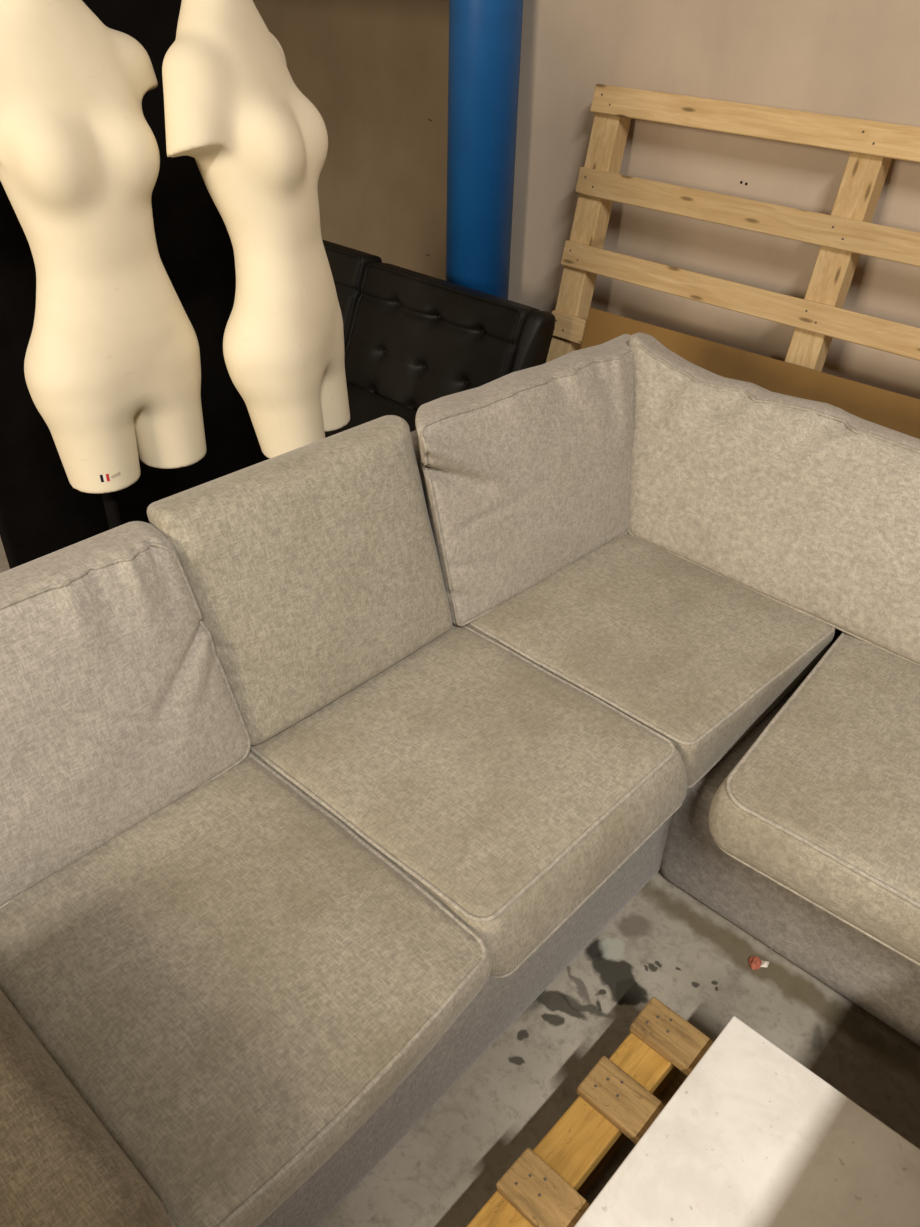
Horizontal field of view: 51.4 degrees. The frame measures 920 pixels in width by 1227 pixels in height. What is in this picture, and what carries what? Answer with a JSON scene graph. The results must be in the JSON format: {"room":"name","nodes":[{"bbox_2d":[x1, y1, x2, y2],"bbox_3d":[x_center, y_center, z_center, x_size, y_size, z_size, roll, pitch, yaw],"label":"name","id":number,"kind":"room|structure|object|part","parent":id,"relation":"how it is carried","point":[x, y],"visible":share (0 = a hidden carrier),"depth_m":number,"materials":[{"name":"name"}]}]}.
{"room":"storage room","nodes":[
{"label":"storage room","id":0,"kind":"room"},
{"bbox_2d":[253,0,448,280],"bbox_3d":[-0.240,-3.283,4.730,3.600,3.200,0.123,29,44,33],"label":"wall","id":1,"kind":"structure","parent":0,"point":[375,72],"depth_m":5.30,"materials":[{"name":"beige wood"}]},
{"bbox_2d":[0,537,919,1226],"bbox_3d":[-1.033,1.342,1.093,12.000,0.100,9.000,29,44,33],"label":"floor","id":2,"kind":"structure","parent":0,"point":[666,945],"depth_m":1.80,"materials":[{"name":"concrete"}]},
{"bbox_2d":[0,0,206,528],"bbox_3d":[-0.717,-0.431,2.054,0.264,1.670,0.433,29,44,33],"label":"mannequin","id":3,"kind":"object","parent":2,"relation":"on","point":[112,365],"visible":0.99,"depth_m":1.79},
{"bbox_2d":[0,0,268,568],"bbox_3d":[-0.873,-0.843,2.348,0.340,1.990,0.830,29,44,33],"label":"display board","id":4,"kind":"object","parent":2,"relation":"on","point":[42,514],"visible":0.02,"depth_m":2.44,"materials":[{"name":"black fabric"}]},
{"bbox_2d":[162,0,349,458],"bbox_3d":[-0.396,-0.534,2.210,0.296,1.670,0.436,4,36,3],"label":"mannequin","id":5,"kind":"object","parent":2,"relation":"on","point":[233,104],"visible":0.98,"depth_m":1.90},
{"bbox_2d":[322,239,554,437],"bbox_3d":[-0.480,-0.786,3.318,1.562,0.782,0.701,29,44,33],"label":"tufted sofa","id":6,"kind":"object","parent":2,"relation":"on","point":[413,339],"visible":0.39,"depth_m":3.13,"materials":[{"name":"black leather"}]},
{"bbox_2d":[322,239,381,352],"bbox_3d":[-0.635,-1.171,3.559,0.753,0.439,0.277,29,44,33],"label":"cushion","id":7,"kind":"object","parent":6,"relation":"on","point":[349,267],"depth_m":3.31,"materials":[{"name":"black leather"}]},
{"bbox_2d":[325,382,416,437],"bbox_3d":[-0.289,-0.538,3.067,0.807,0.141,0.452,29,44,33],"label":"seat cushion","id":8,"kind":"object","parent":6,"relation":"on","point":[368,401],"depth_m":3.17,"materials":[{"name":"black leather"}]},
{"bbox_2d":[345,262,539,410],"bbox_3d":[-0.092,-0.870,3.175,0.703,0.421,0.277,29,44,33],"label":"cushion","id":9,"kind":"object","parent":6,"relation":"on","point":[413,339],"depth_m":3.13,"materials":[{"name":"black leather"}]},
{"bbox_3d":[0.194,-0.703,2.995,0.058,0.463,0.231,29,44,33],"label":"panel","id":10,"kind":"part","parent":6,"relation":"part of","materials":[{"name":"black leather"}]},
{"bbox_2d":[0,430,919,1226],"bbox_3d":[0.405,0.540,1.530,2.337,0.749,2.282,29,44,33],"label":"sectional sofa","id":11,"kind":"object","parent":2,"relation":"on","point":[60,1166],"visible":0.1,"depth_m":1.63,"materials":[{"name":"grey fabric"}]},
{"bbox_3d":[-0.751,0.735,1.337,0.962,0.608,0.314,29,44,33],"label":"armrest","id":12,"kind":"part","parent":11,"relation":"part of","materials":[{"name":"grey fabric"}]},
{"bbox_2d":[0,752,491,1226],"bbox_3d":[-0.370,0.524,1.478,0.703,0.152,0.571,29,44,33],"label":"seat cushion","id":13,"kind":"object","parent":11,"relation":"on","point":[235,981],"visible":0.8,"depth_m":1.36,"materials":[{"name":"grey fabric"}]},
{"bbox_2d":[0,521,250,908],"bbox_3d":[-0.666,0.159,1.505,0.264,0.449,0.622,29,44,33],"label":"cushion","id":14,"kind":"object","parent":13,"relation":"on","point":[118,703],"visible":1,"depth_m":1.48,"materials":[{"name":"grey fabric"}]},
{"bbox_3d":[-0.394,-0.045,2.060,0.112,0.452,2.242,29,44,33],"label":"frame","id":15,"kind":"part","parent":11,"relation":"part of","materials":[{"name":"grey fabric"}]},
{"bbox_2d":[250,623,686,977],"bbox_3d":[0.005,0.284,1.829,0.682,0.153,0.592,29,44,33],"label":"seat cushion","id":16,"kind":"object","parent":11,"relation":"on","point":[509,792],"visible":0.77,"depth_m":1.71,"materials":[{"name":"grey fabric"}]},
{"bbox_2d":[147,415,451,745],"bbox_3d":[-0.271,-0.089,1.855,0.276,0.466,0.605,29,44,33],"label":"cushion","id":17,"kind":"object","parent":16,"relation":"on","point":[313,570],"visible":0.89,"depth_m":1.74,"materials":[{"name":"grey fabric"}]},
{"bbox_2d":[465,533,834,787],"bbox_3d":[0.388,0.038,2.179,0.722,0.146,0.600,29,44,33],"label":"seat cushion","id":18,"kind":"object","parent":11,"relation":"on","point":[694,655],"visible":0.57,"depth_m":2.04,"materials":[{"name":"grey fabric"}]},
{"bbox_2d":[415,334,633,626],"bbox_3d":[0.200,-0.349,2.228,0.261,0.462,0.883,29,44,33],"label":"cushion","id":19,"kind":"object","parent":18,"relation":"on","point":[525,473],"visible":0.87,"depth_m":2.08,"materials":[{"name":"grey fabric"}]},
{"bbox_2d":[709,632,919,965],"bbox_3d":[0.961,0.371,1.749,0.850,0.158,0.713,29,44,33],"label":"seat cushion","id":20,"kind":"object","parent":11,"relation":"on","point":[824,804],"visible":0.93,"depth_m":1.70,"materials":[{"name":"grey fabric"}]},
{"bbox_2d":[627,332,919,664],"bbox_3d":[0.911,-0.185,2.032,1.441,0.463,0.248,29,44,33],"label":"cushion","id":21,"kind":"object","parent":20,"relation":"on","point":[811,507],"visible":0.94,"depth_m":2.10,"materials":[{"name":"grey fabric"}]},
{"bbox_2d":[446,0,522,299],"bbox_3d":[0.081,-1.922,2.849,0.224,3.200,0.224,29,44,33],"label":"pipe","id":22,"kind":"object","parent":2,"relation":"on","point":[484,35],"visible":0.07,"depth_m":3.04,"materials":[{"name":"blue plastic"}]},
{"bbox_2d":[466,997,713,1226],"bbox_3d":[0.348,1.075,1.305,0.770,0.146,0.827,29,44,33],"label":"wooden pallet","id":23,"kind":"object","parent":2,"relation":"on","point":[623,1094],"visible":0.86,"depth_m":1.55,"materials":[{"name":"brown wood"}]},
{"bbox_2d":[574,1016,919,1226],"bbox_3d":[0.436,1.004,1.262,0.630,0.022,0.800,29,44,33],"label":"table top","id":24,"kind":"object","parent":23,"relation":"on","point":[751,1137],"visible":1,"depth_m":1.47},
{"bbox_2d":[546,84,919,371],"bbox_3d":[0.932,-0.621,2.665,1.688,1.334,0.367,29,44,33],"label":"wooden pallet","id":25,"kind":"object","parent":2,"relation":"on","point":[845,234],"visible":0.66,"depth_m":2.59,"materials":[{"name":"brown wood"}]},
{"bbox_2d":[581,307,919,438],"bbox_3d":[0.933,-0.296,2.700,1.606,0.756,0.166,29,44,33],"label":"cardboard sheet","id":26,"kind":"object","parent":2,"relation":"on","point":[898,412],"visible":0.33,"depth_m":2.63,"materials":[{"name":"brown cardboard"}]},
{"bbox_2d":[748,956,768,969],"bbox_3d":[0.607,0.707,1.941,0.042,0.014,0.028,-1,36,-3],"label":"paper scrap","id":27,"kind":"object","parent":2,"relation":"on","point":[755,963],"visible":1,"depth_m":1.93,"materials":[{"name":"paper"}]},
{"bbox_2d":[508,0,919,398],"bbox_3d":[2.167,-0.902,1.507,5.400,3.200,0.123,29,44,33],"label":"wall","id":28,"kind":"structure","parent":0,"point":[858,59],"depth_m":2.73,"materials":[{"name":"white paint"}]}
]}

